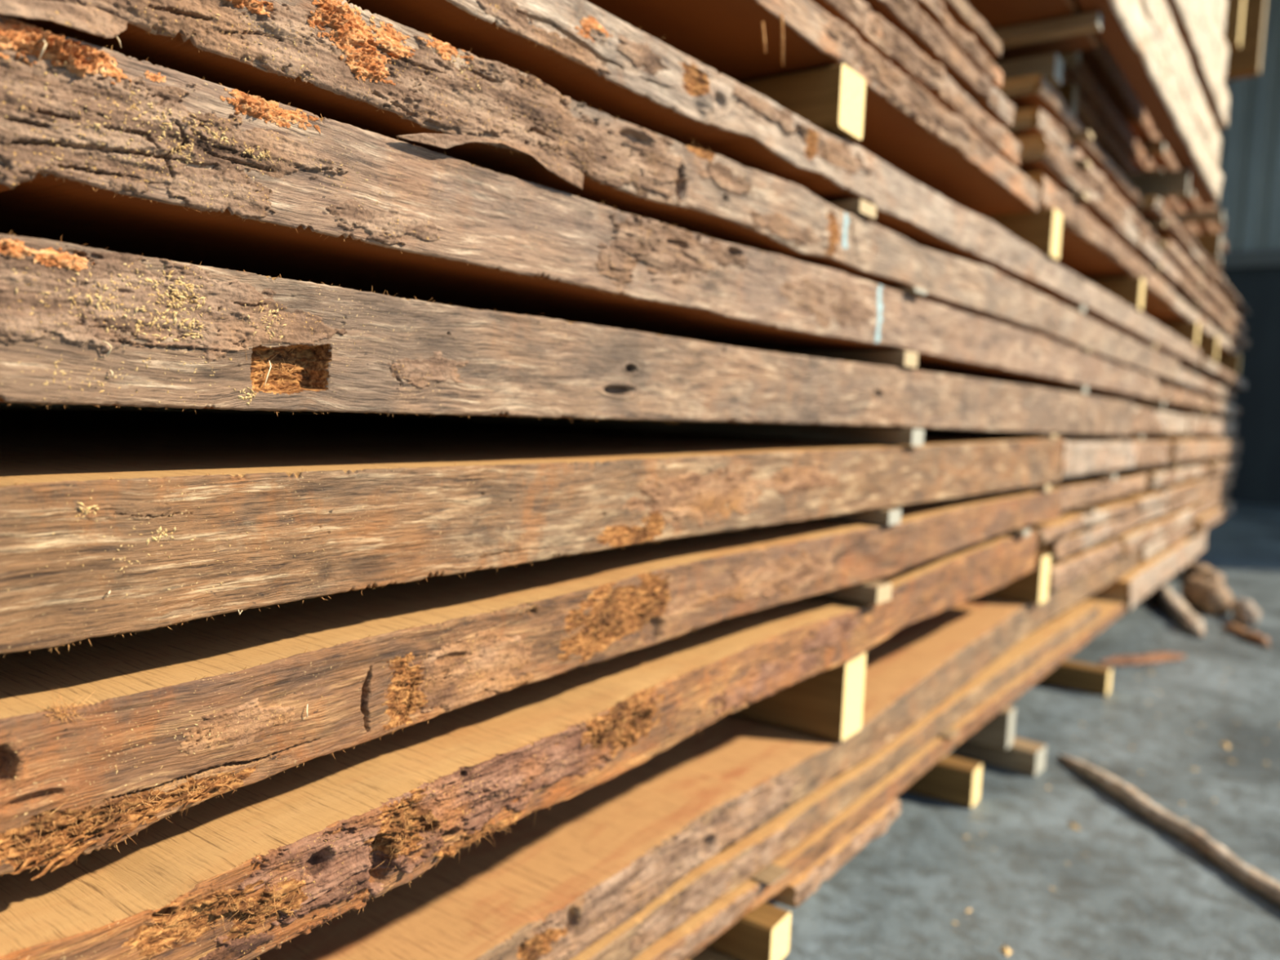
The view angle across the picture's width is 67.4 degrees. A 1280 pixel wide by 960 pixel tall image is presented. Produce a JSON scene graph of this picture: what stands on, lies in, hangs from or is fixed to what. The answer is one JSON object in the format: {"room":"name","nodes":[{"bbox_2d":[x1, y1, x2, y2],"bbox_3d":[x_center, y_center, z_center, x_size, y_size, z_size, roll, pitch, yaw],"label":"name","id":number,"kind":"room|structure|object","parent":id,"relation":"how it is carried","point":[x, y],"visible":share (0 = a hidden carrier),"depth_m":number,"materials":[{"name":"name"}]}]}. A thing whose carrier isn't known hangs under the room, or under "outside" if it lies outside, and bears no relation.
{"room":"lumber yard","nodes":[
{"label":"lumber yard","id":0,"kind":"room"},
{"bbox_2d":[0,401,221,409],"bbox_3d":[0.170,-1.496,2.322,0.030,3.600,11.955,6,5,36],"label":"wall","id":1,"kind":"structure","parent":0,"point":[2,404],"depth_m":1.24,"materials":[{"name":"metal"}]},
{"bbox_3d":[1.156,-1.164,2.825,0.960,0.400,0.400,6,5,36],"label":"rack","id":2,"kind":"object","parent":1,"relation":"attached to","visible":0},
{"bbox_2d":[1222,0,1244,50],"bbox_3d":[1.270,-1.287,2.581,0.610,0.348,0.051,6,5,36],"label":"plank","id":3,"kind":"object","parent":2,"relation":"on","point":[1235,8],"visible":0.06,"depth_m":2.40,"materials":[{"name":"yellow wood"}]},
{"bbox_2d":[1225,0,1266,80],"bbox_3d":[1.420,-1.294,2.763,0.638,0.348,0.052,6,5,36],"label":"plank","id":4,"kind":"object","parent":2,"relation":"on","point":[1243,62],"visible":0.14,"depth_m":2.58,"materials":[{"name":"yellow wood"}]},
{"bbox_2d":[764,502,1279,959],"bbox_3d":[1.012,0.394,2.377,3.300,0.100,13.000,6,5,36],"label":"floor","id":5,"kind":"structure","parent":0,"point":[1138,891],"depth_m":1.13,"materials":[{"name":"grey concrete"}]},
{"bbox_2d":[688,946,739,959],"bbox_3d":[-0.539,0.381,0.659,0.908,0.044,1.000,6,5,36],"label":"slab","id":6,"kind":"object","parent":5,"relation":"on","point":[706,953],"visible":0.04,"depth_m":0.76,"materials":[{"name":"brown wood"}]},
{"bbox_2d":[705,902,791,959],"bbox_3d":[-0.104,0.342,0.894,0.515,0.035,0.038,5,5,33],"label":"bearer","id":7,"kind":"object","parent":6,"relation":"on","point":[763,933],"visible":0.07,"depth_m":0.75,"materials":[{"name":"yellow wood"}]},
{"bbox_2d":[632,598,1124,959],"bbox_3d":[-0.154,0.280,1.180,0.930,0.029,2.700,6,5,36],"label":"slab","id":8,"kind":"object","parent":7,"relation":"on","point":[700,930],"depth_m":0.89,"materials":[{"name":"brown wood"}]},
{"bbox_2d":[570,602,1099,959],"bbox_3d":[-0.234,0.257,1.082,0.923,0.033,2.450,6,5,36],"label":"slab","id":9,"kind":"object","parent":8,"relation":"on","point":[736,863],"visible":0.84,"depth_m":0.84,"materials":[{"name":"brown wood"}]},
{"bbox_2d":[252,546,1140,959],"bbox_3d":[-0.102,0.199,1.262,0.925,0.078,2.900,6,5,36],"label":"slab","id":10,"kind":"object","parent":9,"relation":"on","point":[591,861],"visible":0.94,"depth_m":0.68,"materials":[{"name":"brown wood"}]},
{"bbox_2d":[728,651,866,741],"bbox_3d":[-0.158,0.162,1.137,0.874,0.084,0.049,5,5,35],"label":"bearer","id":11,"kind":"object","parent":10,"relation":"on","point":[828,703],"visible":0.06,"depth_m":0.89,"materials":[{"name":"yellow wood"}]},
{"bbox_2d":[0,527,1038,959],"bbox_3d":[-0.370,0.099,0.834,0.944,0.083,1.900,6,5,36],"label":"slab","id":12,"kind":"object","parent":11,"relation":"on","point":[247,871],"depth_m":0.44,"materials":[{"name":"brown wood"}]},
{"bbox_2d":[0,484,1062,880],"bbox_3d":[-0.338,0.040,0.882,0.926,0.077,2.020,6,5,36],"label":"slab","id":13,"kind":"object","parent":12,"relation":"on","point":[605,604],"depth_m":0.42,"materials":[{"name":"brown wood"}]},
{"bbox_2d":[14,608,549,817],"bbox_3d":[-0.115,0.088,0.419,0.008,0.039,0.298,6,5,36],"label":"sawdust","id":14,"kind":"object","parent":13,"relation":"on","point":[548,609],"visible":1,"depth_m":0.35},
{"bbox_2d":[0,406,1063,657],"bbox_3d":[-0.340,-0.032,0.868,0.927,0.080,2.000,6,5,36],"label":"slab","id":15,"kind":"object","parent":13,"relation":"on","point":[587,489],"depth_m":0.47,"materials":[{"name":"brown wood"}]},
{"bbox_2d":[7,475,533,611],"bbox_3d":[-0.116,0.020,0.406,0.002,0.047,0.271,6,5,36],"label":"sawdust","id":16,"kind":"object","parent":15,"relation":"on","point":[87,508],"visible":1,"depth_m":0.33},
{"bbox_2d":[0,231,1134,435],"bbox_3d":[-0.175,-0.116,1.085,0.924,0.076,2.550,6,5,36],"label":"slab","id":17,"kind":"object","parent":15,"relation":"on","point":[455,360],"depth_m":0.42,"materials":[{"name":"brown wood"}]},
{"bbox_2d":[0,238,93,271],"bbox_3d":[-0.184,-0.070,0.298,0.006,0.007,0.028,5,5,30],"label":"clump","id":18,"kind":"object","parent":17,"relation":"on","point":[9,246],"visible":1,"depth_m":0.30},
{"bbox_2d":[102,340,111,356],"bbox_3d":[-0.174,-0.043,0.313,0.003,0.005,0.003,6,5,36],"label":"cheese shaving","id":19,"kind":"object","parent":17,"relation":"attached to","point":[108,344],"visible":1,"depth_m":0.31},
{"bbox_2d":[0,243,408,405],"bbox_3d":[-0.152,-0.051,0.348,0.010,0.050,0.170,5,5,34],"label":"sawdust","id":20,"kind":"object","parent":17,"relation":"on","point":[175,291],"visible":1,"depth_m":0.33},
{"bbox_2d":[262,359,271,388],"bbox_3d":[-0.143,-0.041,0.368,0.003,0.012,0.004,6,5,36],"label":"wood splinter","id":21,"kind":"object","parent":17,"relation":"hanging from","point":[268,359],"visible":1,"depth_m":0.37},
{"bbox_2d":[0,15,1156,399],"bbox_3d":[-0.097,-0.181,1.180,0.929,0.064,2.800,6,5,36],"label":"slab","id":22,"kind":"object","parent":17,"relation":"on","point":[532,249],"depth_m":0.44,"materials":[{"name":"brown wood"}]},
{"bbox_2d":[0,15,320,133],"bbox_3d":[-0.157,-0.133,0.323,0.009,0.014,0.120,5,5,35],"label":"bark patch","id":23,"kind":"object","parent":22,"relation":"on","point":[15,34],"visible":1,"depth_m":0.30,"materials":[{"name":"wood"}]},
{"bbox_2d":[37,38,46,62],"bbox_3d":[-0.180,-0.130,0.290,0.006,0.006,0.001,6,5,36],"label":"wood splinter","id":24,"kind":"object","parent":23,"relation":"in","point":[45,45],"visible":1,"depth_m":0.29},
{"bbox_2d":[1,59,478,223],"bbox_3d":[-0.140,-0.118,0.354,0.009,0.042,0.220,6,5,36],"label":"sawdust","id":25,"kind":"object","parent":22,"relation":"on","point":[23,107],"visible":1,"depth_m":0.32},
{"bbox_2d":[0,0,1180,382],"bbox_3d":[0.000,-0.242,1.305,0.928,0.076,3.120,6,5,36],"label":"slab","id":26,"kind":"object","parent":22,"relation":"on","point":[630,168],"depth_m":0.48,"materials":[{"name":"brown wood"}]},
{"bbox_2d":[88,2,591,153],"bbox_3d":[-0.100,-0.171,0.401,0.007,0.038,0.249,6,5,36],"label":"sawdust","id":27,"kind":"object","parent":26,"relation":"on","point":[218,15],"visible":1,"depth_m":0.40},
{"bbox_2d":[226,0,474,85],"bbox_3d":[-0.112,-0.175,0.384,0.008,0.031,0.121,5,5,35],"label":"bark patch","id":28,"kind":"object","parent":26,"relation":"on","point":[348,28],"visible":1,"depth_m":0.38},
{"bbox_2d":[346,0,1200,364],"bbox_3d":[0.113,-0.302,1.456,0.924,0.052,3.500,6,5,36],"label":"slab","id":29,"kind":"object","parent":26,"relation":"on","point":[630,75],"visible":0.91,"depth_m":0.61,"materials":[{"name":"brown wood"}]},
{"bbox_2d":[574,15,612,42],"bbox_3d":[-0.023,-0.233,0.497,0.003,0.012,0.030,6,5,36],"label":"clump","id":30,"kind":"object","parent":29,"relation":"on","point":[589,23],"visible":1,"depth_m":0.49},
{"bbox_2d":[738,63,866,142],"bbox_3d":[-0.198,-0.325,1.000,0.896,0.047,0.046,6,5,36],"label":"bearer","id":31,"kind":"object","parent":29,"relation":"on","point":[831,98],"visible":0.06,"depth_m":0.73,"materials":[{"name":"yellow wood"}]},
{"bbox_2d":[585,0,1039,216],"bbox_3d":[-0.326,-0.342,0.827,0.909,0.063,1.570,6,5,36],"label":"slab","id":32,"kind":"object","parent":31,"relation":"on","point":[904,126],"visible":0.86,"depth_m":0.76,"materials":[{"name":"red wood"}]},
{"bbox_2d":[811,0,1021,166],"bbox_3d":[-0.350,-0.392,0.792,0.909,0.026,1.490,6,5,36],"label":"slab","id":33,"kind":"object","parent":32,"relation":"on","point":[873,30],"visible":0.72,"depth_m":0.86,"materials":[{"name":"red wood"}]},
{"bbox_2d":[862,0,1014,127],"bbox_3d":[-0.362,-0.423,0.769,0.907,0.023,1.440,6,5,36],"label":"slab","id":34,"kind":"object","parent":33,"relation":"on","point":[904,15],"visible":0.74,"depth_m":0.90,"materials":[{"name":"red wood"}]},
{"bbox_2d":[912,0,1003,89],"bbox_3d":[-0.375,-0.450,0.752,0.907,0.020,1.400,6,5,36],"label":"slab","id":35,"kind":"object","parent":34,"relation":"on","point":[935,10],"visible":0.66,"depth_m":0.94,"materials":[{"name":"red wood"}]},
{"bbox_2d":[941,0,1002,58],"bbox_3d":[-0.376,-0.475,0.740,0.910,0.018,1.380,6,5,36],"label":"slab","id":36,"kind":"object","parent":35,"relation":"on","point":[963,15],"visible":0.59,"depth_m":0.96,"materials":[{"name":"brown wood"}]},
{"bbox_2d":[982,208,1062,260],"bbox_3d":[0.188,-0.357,1.524,0.896,0.061,0.046,6,5,37],"label":"bearer","id":37,"kind":"object","parent":29,"relation":"on","point":[1041,229],"visible":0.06,"depth_m":1.25,"materials":[{"name":"yellow wood"}]},
{"bbox_2d":[1022,172,1173,306],"bbox_3d":[0.507,-0.435,1.967,0.912,0.050,1.184,6,5,36],"label":"slab","id":38,"kind":"object","parent":37,"relation":"on","point":[1088,250],"depth_m":1.59,"materials":[{"name":"red wood"}]},
{"bbox_2d":[1013,133,1140,248],"bbox_3d":[0.358,-0.474,1.755,0.910,0.044,0.699,6,5,36],"label":"slab","id":39,"kind":"object","parent":38,"relation":"on","point":[1038,153],"depth_m":1.36,"materials":[{"name":"red wood"}]},
{"bbox_2d":[1004,106,1166,241],"bbox_3d":[0.448,-0.521,1.883,0.922,0.041,0.984,6,5,36],"label":"slab","id":40,"kind":"object","parent":39,"relation":"on","point":[1030,121],"depth_m":1.37,"materials":[{"name":"red wood"}]},
{"bbox_2d":[997,73,1142,207],"bbox_3d":[0.370,-0.593,1.776,0.907,0.108,0.744,6,5,36],"label":"slab","id":41,"kind":"object","parent":40,"relation":"on","point":[1033,91],"depth_m":1.36,"materials":[{"name":"red wood"}]},
{"bbox_2d":[994,52,1063,86],"bbox_3d":[0.194,-0.566,1.496,0.865,0.032,0.042,6,5,36],"label":"bearer","id":42,"kind":"object","parent":41,"relation":"on","point":[1050,65],"visible":0.09,"depth_m":1.24,"materials":[{"name":"brown wood"}]},
{"bbox_2d":[991,11,1102,48],"bbox_3d":[0.178,-0.592,1.422,0.922,0.016,0.028,5,5,34],"label":"bearer","id":43,"kind":"object","parent":42,"relation":"on","point":[1091,22],"visible":0.16,"depth_m":1.19,"materials":[{"name":"brown wood"}]},
{"bbox_2d":[965,0,1098,62],"bbox_3d":[0.218,-0.604,1.242,0.601,0.037,0.500,6,5,36],"label":"slab","id":44,"kind":"object","parent":43,"relation":"on","point":[997,14],"visible":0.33,"depth_m":1.19,"materials":[{"name":"brown wood"}]},
{"bbox_2d":[1077,0,1222,205],"bbox_3d":[0.812,-0.613,1.500,0.037,0.066,1.520,6,5,36],"label":"slab","id":45,"kind":"object","parent":43,"relation":"on","point":[1126,33],"visible":1,"depth_m":1.44,"materials":[{"name":"beige wood"}]},
{"bbox_2d":[1139,0,1221,166],"bbox_3d":[0.802,-0.686,1.486,0.036,0.069,1.490,6,5,36],"label":"slab","id":46,"kind":"object","parent":45,"relation":"on","point":[1157,13],"visible":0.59,"depth_m":1.60,"materials":[{"name":"beige wood"}]},
{"bbox_2d":[1164,0,1230,130],"bbox_3d":[0.811,-0.762,1.470,0.037,0.077,1.480,6,5,36],"label":"slab","id":47,"kind":"object","parent":46,"relation":"on","point":[1186,15],"visible":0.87,"depth_m":1.71,"materials":[{"name":"beige wood"}]},
{"bbox_2d":[1196,0,1228,82],"bbox_3d":[0.795,-0.844,1.447,0.036,0.078,1.430,6,5,36],"label":"slab","id":48,"kind":"object","parent":47,"relation":"on","point":[1207,9],"visible":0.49,"depth_m":1.84,"materials":[{"name":"beige wood"}]},
{"bbox_2d":[1213,0,1226,35],"bbox_3d":[0.783,-0.929,1.428,0.036,0.082,1.390,6,5,36],"label":"slab","id":49,"kind":"object","parent":48,"relation":"on","point":[1220,6],"visible":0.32,"depth_m":1.93,"materials":[{"name":"beige wood"}]},
{"bbox_2d":[1058,51,1223,265],"bbox_3d":[1.099,-0.707,2.608,0.795,0.062,2.650,6,5,36],"label":"slab","id":50,"kind":"object","parent":41,"relation":"on","point":[1086,116],"depth_m":1.83,"materials":[{"name":"brown wood"}]},
{"bbox_2d":[1062,58,1222,271],"bbox_3d":[1.068,-0.773,2.627,0.732,0.066,2.650,6,5,36],"label":"slab","id":51,"kind":"object","parent":50,"relation":"on","point":[1087,86],"depth_m":1.94,"materials":[{"name":"brown wood"}]},
{"bbox_2d":[1080,35,1226,253],"bbox_3d":[1.075,-0.837,2.620,0.722,0.067,2.650,6,5,36],"label":"slab","id":52,"kind":"object","parent":51,"relation":"on","point":[1099,61],"depth_m":1.97,"materials":[{"name":"brown wood"}]},
{"bbox_2d":[1165,144,1224,235],"bbox_3d":[1.062,-0.891,2.627,0.704,0.042,2.650,6,5,36],"label":"slab","id":53,"kind":"object","parent":52,"relation":"on","point":[1220,228],"visible":0.03,"depth_m":3.35,"materials":[{"name":"brown wood"}]},
{"bbox_2d":[1084,277,1144,310],"bbox_3d":[0.566,-0.381,2.039,0.896,0.057,0.046,5,5,35],"label":"bearer","id":54,"kind":"object","parent":29,"relation":"on","point":[1130,291],"visible":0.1,"depth_m":1.78,"materials":[{"name":"yellow wood"}]},
{"bbox_2d":[1157,322,1199,346],"bbox_3d":[1.071,-0.410,2.727,0.896,0.058,0.046,6,5,37],"label":"bearer","id":55,"kind":"object","parent":29,"relation":"on","point":[1188,331],"visible":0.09,"depth_m":2.46,"materials":[{"name":"yellow wood"}]},
{"bbox_2d":[980,552,1050,604],"bbox_3d":[0.237,0.109,1.663,0.885,0.070,0.049,6,5,37],"label":"bearer","id":56,"kind":"object","parent":10,"relation":"on","point":[1032,587],"visible":0.07,"depth_m":1.40,"materials":[{"name":"yellow wood"}]},
{"bbox_2d":[1048,538,1122,591],"bbox_3d":[0.431,0.110,1.946,0.908,0.038,0.544,6,5,36],"label":"slab","id":57,"kind":"object","parent":10,"relation":"on","point":[1062,572],"visible":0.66,"depth_m":1.64,"materials":[{"name":"red wood"}]},
{"bbox_2d":[1035,502,1168,563],"bbox_3d":[0.609,0.056,2.180,0.905,0.033,1.154,6,5,36],"label":"slab","id":58,"kind":"object","parent":57,"relation":"on","point":[1083,539],"visible":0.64,"depth_m":1.71,"materials":[{"name":"red wood"}]},
{"bbox_2d":[1019,499,1138,544],"bbox_3d":[0.436,0.029,1.928,0.909,0.034,0.764,6,5,36],"label":"slab","id":59,"kind":"object","parent":58,"relation":"on","point":[1069,522],"depth_m":1.60,"materials":[{"name":"red wood"}]},
{"bbox_2d":[1045,471,1148,511],"bbox_3d":[0.524,-0.023,2.053,0.918,0.053,0.854,6,5,36],"label":"slab","id":60,"kind":"object","parent":59,"relation":"on","point":[1077,492],"depth_m":1.73,"materials":[{"name":"red wood"}]},
{"bbox_2d":[1000,431,1171,479],"bbox_3d":[0.586,-0.088,2.120,0.906,0.070,1.069,6,5,36],"label":"slab","id":61,"kind":"object","parent":60,"relation":"on","point":[1082,455],"depth_m":1.76,"materials":[{"name":"red wood"}]},
{"bbox_2d":[1115,399,1188,435],"bbox_3d":[0.864,-0.179,2.498,0.918,0.075,0.924,6,5,36],"label":"slab","id":62,"kind":"object","parent":61,"relation":"on","point":[1144,420],"depth_m":2.14,"materials":[{"name":"red wood"}]},
{"bbox_2d":[1110,382,1206,408],"bbox_3d":[1.058,-0.255,2.756,0.919,0.051,1.074,6,5,36],"label":"slab","id":63,"kind":"object","parent":62,"relation":"on","point":[1174,397],"depth_m":2.44,"materials":[{"name":"red wood"}]},
{"bbox_2d":[1156,366,1235,400],"bbox_3d":[1.412,-0.328,3.229,0.917,0.052,1.620,6,5,36],"label":"slab","id":64,"kind":"object","parent":63,"relation":"on","point":[1197,384],"depth_m":2.83,"materials":[{"name":"red wood"}]},
{"bbox_2d":[1179,356,1246,389],"bbox_3d":[1.584,-0.379,3.431,0.906,0.032,1.413,6,5,36],"label":"slab","id":65,"kind":"object","parent":64,"relation":"on","point":[1208,370],"visible":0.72,"depth_m":3.00,"materials":[{"name":"red wood"}]},
{"bbox_2d":[1195,335,1218,361],"bbox_3d":[1.307,-0.417,3.045,0.902,0.074,0.056,5,5,35],"label":"bearer","id":66,"kind":"object","parent":65,"relation":"on","point":[1207,344],"visible":0.06,"depth_m":2.78,"materials":[{"name":"yellow wood"}]},
{"bbox_2d":[1212,353,1240,375],"bbox_3d":[1.750,-0.443,3.650,0.902,0.074,0.057,5,5,35],"label":"bearer","id":67,"kind":"object","parent":65,"relation":"on","point":[1230,362],"visible":0.06,"depth_m":3.39,"materials":[{"name":"yellow wood"}]},
{"bbox_2d":[1137,292,1239,354],"bbox_3d":[1.380,-0.486,3.161,0.917,0.050,1.744,6,5,36],"label":"slab","id":68,"kind":"object","parent":67,"relation":"on","point":[1180,311],"depth_m":2.47,"materials":[{"name":"red wood"}]},
{"bbox_2d":[1128,231,1208,311],"bbox_3d":[0.896,-0.505,2.485,0.907,0.045,1.084,6,5,36],"label":"slab","id":69,"kind":"object","parent":68,"relation":"on","point":[1147,252],"depth_m":2.10,"materials":[{"name":"red wood"}]},
{"bbox_2d":[1196,301,1248,348],"bbox_3d":[1.617,-0.547,3.469,0.907,0.044,1.324,6,5,36],"label":"slab","id":70,"kind":"object","parent":68,"relation":"on","point":[1213,315],"depth_m":3.05,"materials":[{"name":"red wood"}]},
{"bbox_2d":[1158,237,1246,333],"bbox_3d":[1.338,-0.572,3.078,0.908,0.040,1.966,6,5,36],"label":"slab","id":71,"kind":"object","parent":70,"relation":"on","point":[1172,252],"depth_m":2.45,"materials":[{"name":"red wood"}]},
{"bbox_2d":[1131,195,1219,284],"bbox_3d":[0.949,-0.582,2.536,0.904,0.024,1.134,6,5,36],"label":"slab","id":72,"kind":"object","parent":71,"relation":"on","point":[1151,209],"visible":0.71,"depth_m":2.04,"materials":[{"name":"red wood"}]},
{"bbox_2d":[1124,168,1190,198],"bbox_3d":[0.670,-0.605,2.096,0.922,0.047,0.028,5,5,34],"label":"bearer","id":73,"kind":"object","parent":72,"relation":"on","point":[1167,184],"visible":0.12,"depth_m":1.85,"materials":[{"name":"brown wood"}]},
{"bbox_2d":[1171,213,1249,315],"bbox_3d":[1.379,-0.664,3.106,0.921,0.076,1.966,6,5,36],"label":"slab","id":74,"kind":"object","parent":72,"relation":"on","point":[1227,292],"depth_m":2.55,"materials":[{"name":"red wood"}]},
{"bbox_2d":[1210,284,1242,319],"bbox_3d":[1.590,-0.620,3.450,0.905,0.024,1.066,6,5,36],"label":"slab","id":75,"kind":"object","parent":71,"relation":"on","point":[1215,287],"visible":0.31,"depth_m":3.09,"materials":[{"name":"red wood"}]},
{"bbox_2d":[903,755,982,808],"bbox_3d":[0.211,0.362,1.337,0.505,0.048,0.042,5,5,34],"label":"bearer","id":76,"kind":"object","parent":5,"relation":"on","point":[951,780],"visible":0.18,"depth_m":1.20,"materials":[{"name":"yellow wood"}]},
{"bbox_2d":[947,737,1046,776],"bbox_3d":[0.342,0.363,1.487,0.540,0.034,0.046,6,6,39],"label":"bearer","id":77,"kind":"object","parent":5,"relation":"on","point":[1023,756],"visible":0.18,"depth_m":1.33,"materials":[{"name":"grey wood"}]},
{"bbox_2d":[964,705,1015,749],"bbox_3d":[0.301,0.319,1.456,0.505,0.052,0.036,5,5,35],"label":"bearer","id":78,"kind":"object","parent":77,"relation":"on","point":[997,731],"visible":0.09,"depth_m":1.31,"materials":[{"name":"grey wood"}]},
{"bbox_2d":[1036,659,1111,696],"bbox_3d":[0.623,0.341,1.875,0.535,0.044,0.044,5,5,34],"label":"bearer","id":79,"kind":"object","parent":5,"relation":"on","point":[1068,674],"visible":0.18,"depth_m":1.73,"materials":[{"name":"yellow wood"}]},
{"bbox_2d":[951,649,1268,956],"bbox_3d":[0.866,0.421,1.219,0.668,0.005,1.827,6,5,36],"label":"chips","id":80,"kind":"object","parent":5,"relation":"on","point":[1004,949],"visible":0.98,"depth_m":1.15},
{"bbox_2d":[1097,651,1186,665],"bbox_3d":[1.044,0.370,1.991,0.251,0.006,0.064,1,5,-24],"label":"scrap","id":81,"kind":"object","parent":5,"relation":"on","point":[1162,656],"visible":1,"depth_m":1.98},
{"bbox_2d":[1058,754,1279,905],"bbox_3d":[0.645,0.416,1.041,0.029,0.022,0.679,2,4,-7],"label":"stick","id":82,"kind":"object","parent":5,"relation":"on","point":[1195,837],"visible":1,"depth_m":1.12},
{"bbox_2d":[1148,585,1204,638],"bbox_3d":[1.393,0.325,2.497,0.059,0.052,0.577,4,5,19],"label":"scrap","id":83,"kind":"object","parent":5,"relation":"on","point":[1163,595],"visible":0.94,"depth_m":2.42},
{"bbox_2d":[1180,560,1225,584],"bbox_3d":[1.798,0.298,3.075,0.072,0.056,0.364,4,4,18],"label":"scrap","id":84,"kind":"object","parent":5,"relation":"on","point":[1193,568],"visible":0.65,"depth_m":3.05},
{"bbox_2d":[1180,575,1233,617],"bbox_3d":[1.532,0.306,2.610,0.098,0.085,0.258,3,4,13],"label":"scrap","id":85,"kind":"object","parent":5,"relation":"on","point":[1213,598],"visible":1,"depth_m":2.52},
{"bbox_2d":[1231,598,1261,626],"bbox_3d":[1.540,0.331,2.440,0.051,0.062,0.135,4,5,21],"label":"scrap","id":86,"kind":"object","parent":5,"relation":"on","point":[1245,611],"visible":1,"depth_m":2.39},
{"bbox_2d":[1222,622,1271,648],"bbox_3d":[1.426,0.359,2.258,0.035,0.022,0.206,3,4,8],"label":"scrap","id":87,"kind":"object","parent":5,"relation":"on","point":[1253,636],"visible":1,"depth_m":2.22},
{"bbox_3d":[1.353,0.272,2.990,0.390,0.082,0.071,6,5,36],"label":"bearer","id":88,"kind":"object","parent":5,"relation":"on","visible":0},
{"bbox_2d":[1086,531,1206,612],"bbox_3d":[1.075,0.186,2.831,0.906,0.072,1.380,6,5,36],"label":"slab","id":89,"kind":"object","parent":88,"relation":"on","point":[1131,588],"visible":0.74,"depth_m":2.25,"materials":[{"name":"red wood"}]},
{"bbox_2d":[1138,520,1193,563],"bbox_3d":[1.038,0.120,2.786,0.908,0.044,0.874,6,5,36],"label":"slab","id":90,"kind":"object","parent":89,"relation":"on","point":[1148,550],"visible":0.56,"depth_m":2.42,"materials":[{"name":"red wood"}]},
{"bbox_2d":[1107,505,1199,556],"bbox_3d":[0.957,0.081,2.652,0.907,0.038,1.184,6,5,36],"label":"slab","id":91,"kind":"object","parent":90,"relation":"on","point":[1132,540],"visible":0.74,"depth_m":2.23,"materials":[{"name":"red wood"}]},
{"bbox_2d":[1191,501,1234,533],"bbox_3d":[1.628,0.089,3.556,0.904,0.044,1.035,6,5,36],"label":"slab","id":92,"kind":"object","parent":89,"relation":"on","point":[1217,513],"visible":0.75,"depth_m":3.16,"materials":[{"name":"red wood"}]},
{"bbox_2d":[1190,491,1229,515],"bbox_3d":[1.592,0.042,3.521,0.906,0.038,0.939,6,5,36],"label":"slab","id":93,"kind":"object","parent":92,"relation":"on","point":[1206,504],"visible":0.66,"depth_m":3.16,"materials":[{"name":"red wood"}]},
{"bbox_2d":[1163,479,1233,514],"bbox_3d":[1.452,0.008,3.323,0.908,0.033,1.657,6,5,36],"label":"slab","id":94,"kind":"object","parent":93,"relation":"on","point":[1180,502],"visible":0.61,"depth_m":2.84,"materials":[{"name":"red wood"}]},
{"bbox_2d":[1109,480,1203,511],"bbox_3d":[0.996,-0.004,2.681,0.910,0.032,1.084,6,5,36],"label":"slab","id":95,"kind":"object","parent":94,"relation":"on","point":[1146,498],"depth_m":2.28,"materials":[{"name":"red wood"}]},
{"bbox_2d":[1115,462,1209,489],"bbox_3d":[1.111,-0.056,2.843,0.911,0.053,1.084,6,5,36],"label":"slab","id":96,"kind":"object","parent":95,"relation":"on","point":[1157,477],"depth_m":2.38,"materials":[{"name":"red wood"}]},
{"bbox_2d":[1057,433,1240,462],"bbox_3d":[1.444,-0.138,3.270,0.904,0.068,1.771,6,5,36],"label":"slab","id":97,"kind":"object","parent":96,"relation":"on","point":[1193,449],"depth_m":2.63,"materials":[{"name":"red wood"}]},
{"bbox_2d":[1145,407,1237,435],"bbox_3d":[1.566,-0.220,3.454,0.916,0.074,1.418,6,5,36],"label":"slab","id":98,"kind":"object","parent":97,"relation":"on","point":[1197,425],"depth_m":2.95,"materials":[{"name":"red wood"}]},
{"bbox_2d":[1154,396,1239,417],"bbox_3d":[1.689,-0.291,3.614,0.916,0.051,1.025,6,5,36],"label":"slab","id":99,"kind":"object","parent":98,"relation":"on","point":[1213,406],"depth_m":3.22,"materials":[{"name":"red wood"}]},
{"bbox_2d":[1187,471,1235,488],"bbox_3d":[1.643,-0.038,3.567,0.912,0.025,1.078,6,5,36],"label":"slab","id":100,"kind":"object","parent":94,"relation":"on","point":[1207,481],"visible":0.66,"depth_m":3.13,"materials":[{"name":"red wood"}]},
{"bbox_2d":[1182,457,1238,475],"bbox_3d":[1.687,-0.088,3.606,0.906,0.053,0.797,6,5,36],"label":"slab","id":101,"kind":"object","parent":100,"relation":"on","point":[1224,464],"depth_m":3.18,"materials":[{"name":"red wood"}]},
{"bbox_2d":[1163,0,1279,434],"bbox_3d":[5.157,-1.556,6.059,5.055,3.600,0.030,6,5,36],"label":"wall","id":102,"kind":"structure","parent":0,"point":[1249,166],"depth_m":6.68,"materials":[{"name":"metal"}]},
{"bbox_2d":[1181,267,1279,506],"bbox_3d":[4.559,-0.619,6.467,1.550,1.620,0.055,6,5,36],"label":"door","id":103,"kind":"structure","parent":102,"relation":"in","point":[1256,479],"depth_m":6.64,"materials":[{"name":"blue paint"}]},
{"bbox_2d":[1219,248,1279,270],"bbox_3d":[4.646,-1.484,6.342,3.000,0.110,0.095,6,5,36],"label":"trim","id":104,"kind":"structure","parent":102,"relation":"attached to","point":[1260,259],"depth_m":6.61,"materials":[{"name":"grey paint"}]},
{"bbox_3d":[-0.010,0.360,1.090,0.440,0.070,0.051,6,5,36],"label":"bearer","id":105,"kind":"object","parent":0,"visible":0},
{"bbox_2d":[768,798,901,907],"bbox_3d":[0.119,0.332,0.941,0.208,0.019,0.235,6,5,36],"label":"slab","id":106,"kind":"object","parent":105,"relation":"on","point":[802,887],"visible":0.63,"depth_m":0.85,"materials":[{"name":"red wood"}]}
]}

